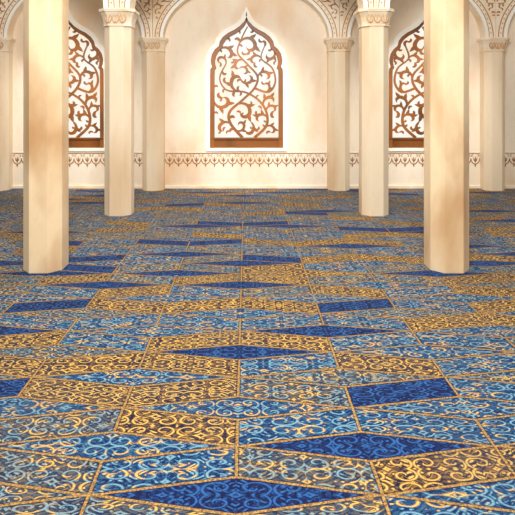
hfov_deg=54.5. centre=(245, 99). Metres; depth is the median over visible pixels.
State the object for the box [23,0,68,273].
pillar
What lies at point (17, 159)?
trim
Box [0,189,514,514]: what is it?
floor
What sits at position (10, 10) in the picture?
arch
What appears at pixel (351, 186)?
baseboard
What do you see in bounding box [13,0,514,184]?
wall
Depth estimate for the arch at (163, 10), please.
9.50 m
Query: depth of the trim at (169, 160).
9.71 m
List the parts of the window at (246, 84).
pane, sill panel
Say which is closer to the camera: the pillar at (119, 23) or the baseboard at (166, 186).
the pillar at (119, 23)
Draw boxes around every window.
[69,11,103,150]
[205,7,287,150]
[389,10,423,150]
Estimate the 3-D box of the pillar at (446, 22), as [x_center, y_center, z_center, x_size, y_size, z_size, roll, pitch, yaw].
[2.060,0.045,5.146,0.528,3.350,0.530,0,0,0]
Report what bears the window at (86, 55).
in the wall
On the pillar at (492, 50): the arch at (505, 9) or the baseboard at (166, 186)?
the arch at (505, 9)
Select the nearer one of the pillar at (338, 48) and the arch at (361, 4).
the arch at (361, 4)
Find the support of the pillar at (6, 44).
on the floor
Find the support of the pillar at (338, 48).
on the floor
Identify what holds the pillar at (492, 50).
on the floor
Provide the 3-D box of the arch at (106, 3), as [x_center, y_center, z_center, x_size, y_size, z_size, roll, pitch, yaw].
[-3.418,-2.161,7.574,2.992,1.638,0.372,0,0,0]
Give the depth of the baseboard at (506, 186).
9.69 m
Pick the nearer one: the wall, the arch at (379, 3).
the arch at (379, 3)
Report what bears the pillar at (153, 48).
on the floor
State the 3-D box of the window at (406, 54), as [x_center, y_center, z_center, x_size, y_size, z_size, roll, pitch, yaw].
[3.480,-0.410,9.795,1.602,2.803,0.210,0,0,0]
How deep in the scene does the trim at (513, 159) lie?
9.71 m
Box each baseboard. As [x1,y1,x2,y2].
[12,185,141,188]
[165,185,326,188]
[350,185,479,188]
[505,185,514,188]
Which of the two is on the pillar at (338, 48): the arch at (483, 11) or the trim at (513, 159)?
the arch at (483, 11)
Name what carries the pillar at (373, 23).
on the floor
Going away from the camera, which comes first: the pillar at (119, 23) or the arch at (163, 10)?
the pillar at (119, 23)
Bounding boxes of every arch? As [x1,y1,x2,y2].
[0,0,152,37]
[103,0,116,7]
[117,0,375,8]
[153,0,338,37]
[339,0,495,37]
[376,0,389,7]
[496,0,514,36]
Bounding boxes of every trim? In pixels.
[13,154,141,166]
[165,154,326,166]
[350,154,479,166]
[505,154,514,166]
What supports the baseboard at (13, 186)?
attached to the wall
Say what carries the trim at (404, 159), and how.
attached to the wall
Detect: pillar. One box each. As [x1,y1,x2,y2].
[0,37,15,190]
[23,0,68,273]
[99,8,139,215]
[138,37,168,190]
[323,37,353,190]
[353,8,393,215]
[424,0,468,273]
[476,37,509,190]
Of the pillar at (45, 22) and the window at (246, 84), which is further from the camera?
the window at (246, 84)

